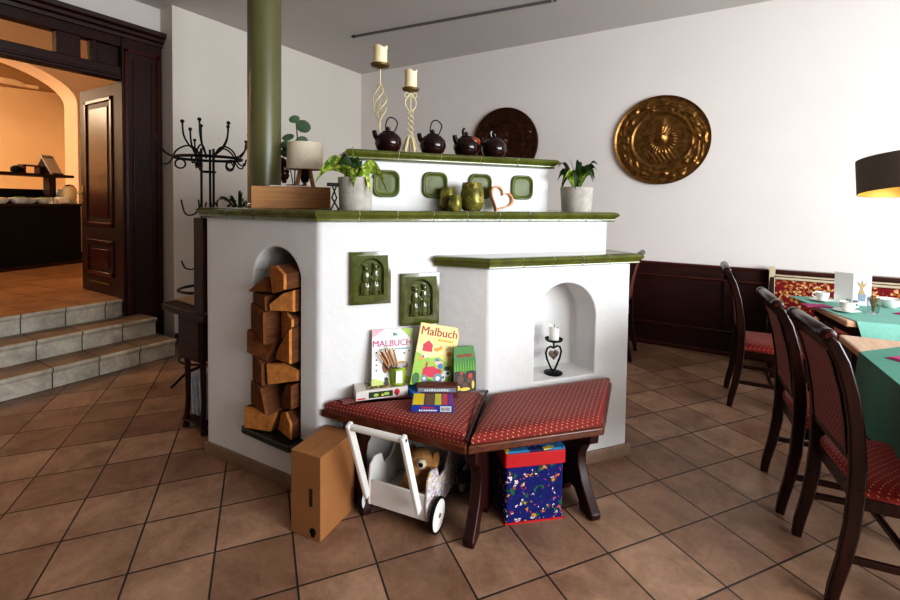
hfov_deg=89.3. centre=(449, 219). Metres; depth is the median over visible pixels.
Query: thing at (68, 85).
wall
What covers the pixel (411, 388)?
box
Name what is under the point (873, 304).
bud vase
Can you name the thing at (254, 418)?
log
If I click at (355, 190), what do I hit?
potted plant
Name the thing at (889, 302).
bowl
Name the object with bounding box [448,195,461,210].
vase
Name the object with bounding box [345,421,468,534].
cart
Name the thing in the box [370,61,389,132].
candle stand
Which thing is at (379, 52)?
pillar candle
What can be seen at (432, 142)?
kettle
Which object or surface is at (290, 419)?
log
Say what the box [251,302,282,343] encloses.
log
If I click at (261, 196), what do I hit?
wooden crate
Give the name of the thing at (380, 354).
pencil
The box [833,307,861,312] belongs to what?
saucer
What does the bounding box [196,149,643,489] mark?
stove
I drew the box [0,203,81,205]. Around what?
countertop
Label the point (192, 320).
stand
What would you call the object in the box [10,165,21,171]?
pot
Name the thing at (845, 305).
coffee cup
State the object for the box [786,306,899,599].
dining chair
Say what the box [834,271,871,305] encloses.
menu card
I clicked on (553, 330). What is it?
pillar candle
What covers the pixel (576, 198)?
potted plant
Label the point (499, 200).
heart ornament
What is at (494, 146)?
kettle
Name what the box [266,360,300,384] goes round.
log
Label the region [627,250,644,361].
dining chair
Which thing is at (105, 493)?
floor
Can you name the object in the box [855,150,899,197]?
pendant lamp
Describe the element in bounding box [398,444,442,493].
plush dog
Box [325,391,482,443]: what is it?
cushion
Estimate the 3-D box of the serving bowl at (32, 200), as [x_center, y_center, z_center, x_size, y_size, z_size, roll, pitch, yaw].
[-5.857,-0.268,6.347,0.200,0.083,0.197,2,2,31]
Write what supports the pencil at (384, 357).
in the pencil cup at (397, 371)
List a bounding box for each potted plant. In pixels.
[315,146,387,209]
[558,159,597,211]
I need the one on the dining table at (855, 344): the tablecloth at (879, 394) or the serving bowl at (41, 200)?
the tablecloth at (879, 394)
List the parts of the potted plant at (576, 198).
pot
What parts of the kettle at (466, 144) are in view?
spout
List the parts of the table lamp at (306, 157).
leg, lamp shade, leg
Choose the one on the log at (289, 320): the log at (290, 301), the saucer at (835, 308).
the log at (290, 301)
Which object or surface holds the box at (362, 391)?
on the bench at (574, 414)
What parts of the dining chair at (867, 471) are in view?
leg, rail, scroll rail, backrest, rail, leg, seat rail, seat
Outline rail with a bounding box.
[351,0,556,37]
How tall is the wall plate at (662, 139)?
0.910 m
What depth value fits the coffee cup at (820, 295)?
3.34 m
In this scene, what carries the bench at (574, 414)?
on the floor at (105, 493)
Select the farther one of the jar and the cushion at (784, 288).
the jar
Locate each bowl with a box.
[0,197,10,203]
[9,197,30,203]
[25,198,37,203]
[36,197,53,203]
[876,297,899,307]
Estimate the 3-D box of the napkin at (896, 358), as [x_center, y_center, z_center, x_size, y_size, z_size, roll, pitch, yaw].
[2.076,0.634,2.031,0.120,0.008,0.170,0,2,-19]
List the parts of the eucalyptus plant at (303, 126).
dried flower, stem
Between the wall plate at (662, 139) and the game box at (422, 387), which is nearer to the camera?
the game box at (422, 387)
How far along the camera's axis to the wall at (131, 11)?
4.34 m
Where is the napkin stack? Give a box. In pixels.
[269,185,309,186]
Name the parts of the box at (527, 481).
lid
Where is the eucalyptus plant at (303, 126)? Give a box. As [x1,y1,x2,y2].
[281,115,310,185]
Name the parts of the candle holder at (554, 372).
drip plate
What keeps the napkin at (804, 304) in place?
on the tablecloth at (885, 325)
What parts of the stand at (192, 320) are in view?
leg, leg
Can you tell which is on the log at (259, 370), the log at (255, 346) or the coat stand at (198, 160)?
the log at (255, 346)
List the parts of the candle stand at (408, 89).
plaited stem, drip plate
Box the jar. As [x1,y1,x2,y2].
[62,186,76,199]
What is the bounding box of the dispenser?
[62,184,77,203]
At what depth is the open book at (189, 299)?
2.87 m
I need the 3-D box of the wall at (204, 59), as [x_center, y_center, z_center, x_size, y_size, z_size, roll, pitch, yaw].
[-2.263,-0.476,5.826,0.500,3.350,2.718,2,2,31]
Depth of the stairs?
3.78 m
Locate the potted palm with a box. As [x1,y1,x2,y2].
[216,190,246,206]
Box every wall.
[0,58,114,251]
[0,86,65,189]
[59,0,159,31]
[160,5,360,337]
[361,0,899,360]
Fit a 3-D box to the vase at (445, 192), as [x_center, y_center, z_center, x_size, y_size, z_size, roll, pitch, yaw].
[-0.013,-0.116,2.554,0.100,0.128,0.100,2,2,31]
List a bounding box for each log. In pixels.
[244,404,286,430]
[247,328,281,360]
[249,276,271,292]
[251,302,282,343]
[251,379,293,415]
[252,355,276,385]
[253,288,300,310]
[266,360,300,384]
[269,263,300,292]
[269,289,300,311]
[275,326,300,363]
[278,406,300,439]
[280,380,300,408]
[281,310,300,338]
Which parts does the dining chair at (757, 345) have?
scroll rail, leg, backrest, leg, seat rail, seat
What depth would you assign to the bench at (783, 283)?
4.02 m
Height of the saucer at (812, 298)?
0.014 m
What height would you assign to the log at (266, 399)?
0.124 m
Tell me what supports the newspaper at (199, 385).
in the stand at (192, 320)
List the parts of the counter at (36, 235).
splash panel, shelf post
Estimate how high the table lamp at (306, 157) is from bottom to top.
0.405 m
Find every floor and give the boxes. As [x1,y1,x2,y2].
[0,263,118,316]
[0,341,899,599]
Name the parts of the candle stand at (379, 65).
drip plate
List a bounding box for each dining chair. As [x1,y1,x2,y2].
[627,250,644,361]
[720,261,808,406]
[756,287,870,514]
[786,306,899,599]
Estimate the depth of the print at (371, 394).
2.18 m
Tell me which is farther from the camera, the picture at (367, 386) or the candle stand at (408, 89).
the candle stand at (408, 89)
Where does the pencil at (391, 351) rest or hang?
in the pencil cup at (397, 371)
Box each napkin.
[800,303,834,307]
[885,356,899,361]
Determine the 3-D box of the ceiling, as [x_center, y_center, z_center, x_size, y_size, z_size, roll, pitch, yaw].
[0.341,-2.008,1.318,9.300,0.100,7.900,2,2,31]
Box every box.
[291,425,353,541]
[354,382,407,400]
[407,385,419,397]
[411,393,453,411]
[416,382,457,397]
[492,441,565,525]
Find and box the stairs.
[0,299,176,402]
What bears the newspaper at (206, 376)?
in the stand at (192, 320)
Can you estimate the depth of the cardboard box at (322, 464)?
1.97 m
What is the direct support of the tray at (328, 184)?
on the wire stand at (336, 185)
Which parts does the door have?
pane, handle, cornice, panel moulding, pilaster moulding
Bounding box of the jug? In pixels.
[56,189,61,196]
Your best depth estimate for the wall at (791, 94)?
4.40 m
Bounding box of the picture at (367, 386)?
[364,383,404,389]
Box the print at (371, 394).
[369,390,392,397]
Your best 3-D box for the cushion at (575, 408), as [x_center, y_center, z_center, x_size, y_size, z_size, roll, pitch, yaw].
[0.498,0.892,2.186,0.999,0.052,0.406,0,2,-21]
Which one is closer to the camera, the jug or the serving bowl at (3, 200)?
the serving bowl at (3, 200)
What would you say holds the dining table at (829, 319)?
on the floor at (105, 493)
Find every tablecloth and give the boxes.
[790,296,899,340]
[855,347,899,459]
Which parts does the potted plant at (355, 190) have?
pot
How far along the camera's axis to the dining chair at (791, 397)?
2.13 m
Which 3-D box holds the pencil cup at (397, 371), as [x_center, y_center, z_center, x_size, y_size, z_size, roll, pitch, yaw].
[-0.260,0.757,2.252,0.106,0.097,0.105,0,2,-21]
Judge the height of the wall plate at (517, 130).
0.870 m
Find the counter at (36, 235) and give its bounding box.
[0,171,81,271]
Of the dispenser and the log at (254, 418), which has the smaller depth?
the log at (254, 418)
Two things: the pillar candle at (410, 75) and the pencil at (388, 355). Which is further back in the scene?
the pillar candle at (410, 75)
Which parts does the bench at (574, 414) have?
trestle leg, seat frame, trestle leg, trestle leg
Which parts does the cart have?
handle arm, panel, panel, panel, handle arm, head panel, panel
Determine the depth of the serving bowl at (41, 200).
6.43 m
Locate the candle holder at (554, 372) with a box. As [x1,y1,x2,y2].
[544,336,562,376]
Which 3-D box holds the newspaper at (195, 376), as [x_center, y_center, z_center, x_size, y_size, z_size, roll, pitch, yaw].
[-1.578,1.115,2.969,0.051,0.266,0.188,2,2,31]
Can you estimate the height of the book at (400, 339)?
0.314 m
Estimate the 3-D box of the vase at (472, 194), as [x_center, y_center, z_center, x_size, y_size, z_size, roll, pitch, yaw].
[0.122,-0.128,2.530,0.138,0.157,0.138,2,2,31]
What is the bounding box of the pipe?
[246,0,280,206]
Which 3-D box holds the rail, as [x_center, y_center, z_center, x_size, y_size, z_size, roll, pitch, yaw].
[-0.069,-2.069,4.740,2.350,0.030,0.035,2,2,26]
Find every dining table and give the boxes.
[798,300,860,375]
[839,335,899,385]
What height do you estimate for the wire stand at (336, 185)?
0.138 m
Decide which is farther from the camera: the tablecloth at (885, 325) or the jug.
the jug
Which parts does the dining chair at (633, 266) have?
leg, backrest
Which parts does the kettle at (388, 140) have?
spout, bail handle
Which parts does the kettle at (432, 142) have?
spout, bail handle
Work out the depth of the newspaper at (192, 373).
2.92 m
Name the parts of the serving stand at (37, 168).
leg, leg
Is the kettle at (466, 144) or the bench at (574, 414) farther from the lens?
the kettle at (466, 144)
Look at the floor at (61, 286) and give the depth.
4.73 m
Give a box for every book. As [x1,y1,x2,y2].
[176,291,207,305]
[371,328,411,385]
[410,322,458,384]
[453,346,475,391]
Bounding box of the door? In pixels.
[0,0,166,334]
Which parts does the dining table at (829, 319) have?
leg, leg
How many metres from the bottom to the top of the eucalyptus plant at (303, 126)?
0.603 m
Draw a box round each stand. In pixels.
[17,164,42,173]
[154,117,246,388]
[162,218,207,435]
[327,183,339,209]
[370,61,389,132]
[402,86,418,151]
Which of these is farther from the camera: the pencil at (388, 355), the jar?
the jar
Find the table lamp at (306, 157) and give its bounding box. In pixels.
[286,141,322,186]
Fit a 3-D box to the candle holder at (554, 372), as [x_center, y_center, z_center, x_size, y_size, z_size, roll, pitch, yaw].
[0.574,0.754,2.529,0.111,0.195,0.102,0,2,-21]
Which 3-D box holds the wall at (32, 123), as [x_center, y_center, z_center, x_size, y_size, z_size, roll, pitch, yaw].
[-10.538,-1.310,7.517,0.120,3.726,10.000,2,2,31]
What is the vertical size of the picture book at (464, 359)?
0.225 m
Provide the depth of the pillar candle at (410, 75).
2.57 m
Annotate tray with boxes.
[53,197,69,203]
[327,183,338,186]
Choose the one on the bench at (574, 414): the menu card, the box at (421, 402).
the box at (421, 402)
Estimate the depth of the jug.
6.82 m
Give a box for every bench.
[322,378,611,548]
[766,266,899,382]
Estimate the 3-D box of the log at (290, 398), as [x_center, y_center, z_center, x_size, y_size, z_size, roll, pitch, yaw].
[-0.720,0.875,2.419,0.125,0.153,0.400,2,2,31]
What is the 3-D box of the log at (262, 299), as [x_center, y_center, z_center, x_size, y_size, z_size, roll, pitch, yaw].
[-0.855,0.405,2.466,0.156,0.073,0.441,2,2,31]
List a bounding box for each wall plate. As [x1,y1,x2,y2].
[473,107,537,158]
[614,95,711,183]
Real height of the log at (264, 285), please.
0.084 m
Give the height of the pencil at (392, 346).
0.180 m
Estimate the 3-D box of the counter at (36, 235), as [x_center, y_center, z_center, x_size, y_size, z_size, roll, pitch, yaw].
[-6.307,0.028,5.466,0.870,1.310,3.260,1,2,14]
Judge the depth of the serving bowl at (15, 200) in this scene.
6.14 m
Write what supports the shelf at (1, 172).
attached to the counter at (36, 235)
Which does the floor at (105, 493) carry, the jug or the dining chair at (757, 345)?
the dining chair at (757, 345)
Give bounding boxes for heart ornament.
[489,185,513,210]
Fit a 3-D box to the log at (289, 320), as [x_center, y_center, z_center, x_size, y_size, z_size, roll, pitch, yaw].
[-0.712,0.527,2.406,0.120,0.151,0.398,2,2,31]
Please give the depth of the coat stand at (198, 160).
3.54 m
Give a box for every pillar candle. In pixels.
[373,44,387,62]
[404,69,416,86]
[549,324,559,340]
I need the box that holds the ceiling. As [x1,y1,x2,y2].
[135,0,771,73]
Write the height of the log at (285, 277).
0.147 m
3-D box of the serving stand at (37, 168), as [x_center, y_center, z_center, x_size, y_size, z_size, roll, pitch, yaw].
[-5.944,-0.717,6.456,0.120,0.120,0.240,1,2,13]
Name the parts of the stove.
skirting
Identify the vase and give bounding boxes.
[439,187,455,210]
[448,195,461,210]
[460,182,483,210]
[866,296,880,313]
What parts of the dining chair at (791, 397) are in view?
rail, scroll rail, leg, backrest, rail, leg, seat rail, seat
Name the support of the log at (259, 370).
on the log at (266, 399)
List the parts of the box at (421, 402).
panel, panel, panel, panel, panel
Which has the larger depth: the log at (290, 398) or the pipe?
the pipe
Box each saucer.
[810,297,834,301]
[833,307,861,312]
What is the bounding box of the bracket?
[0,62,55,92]
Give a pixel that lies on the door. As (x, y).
(121, 191)
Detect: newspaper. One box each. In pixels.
[191,368,207,413]
[192,370,207,415]
[198,373,207,411]
[206,376,207,419]
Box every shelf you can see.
[0,171,73,177]
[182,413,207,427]
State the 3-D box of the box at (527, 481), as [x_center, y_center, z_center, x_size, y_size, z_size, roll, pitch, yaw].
[0.361,1.196,2.182,0.292,0.336,0.262,0,2,-11]
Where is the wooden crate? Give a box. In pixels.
[251,186,330,208]
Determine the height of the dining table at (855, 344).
0.750 m
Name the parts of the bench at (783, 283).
panel, trim, seat, rail, cream rail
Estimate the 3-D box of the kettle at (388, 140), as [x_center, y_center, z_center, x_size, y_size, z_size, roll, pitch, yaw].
[-0.344,-0.476,2.548,0.151,0.200,0.151,2,2,24]
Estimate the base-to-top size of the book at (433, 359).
0.339 m
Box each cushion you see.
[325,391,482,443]
[471,378,609,443]
[775,279,899,320]
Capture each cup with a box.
[388,361,407,384]
[812,291,829,300]
[839,300,858,310]
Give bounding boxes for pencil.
[378,351,389,371]
[379,348,388,363]
[383,349,390,364]
[386,349,392,364]
[390,347,395,363]
[392,346,397,363]
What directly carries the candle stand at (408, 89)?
on the stove
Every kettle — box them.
[372,117,401,150]
[417,120,445,153]
[452,127,480,154]
[479,130,506,156]

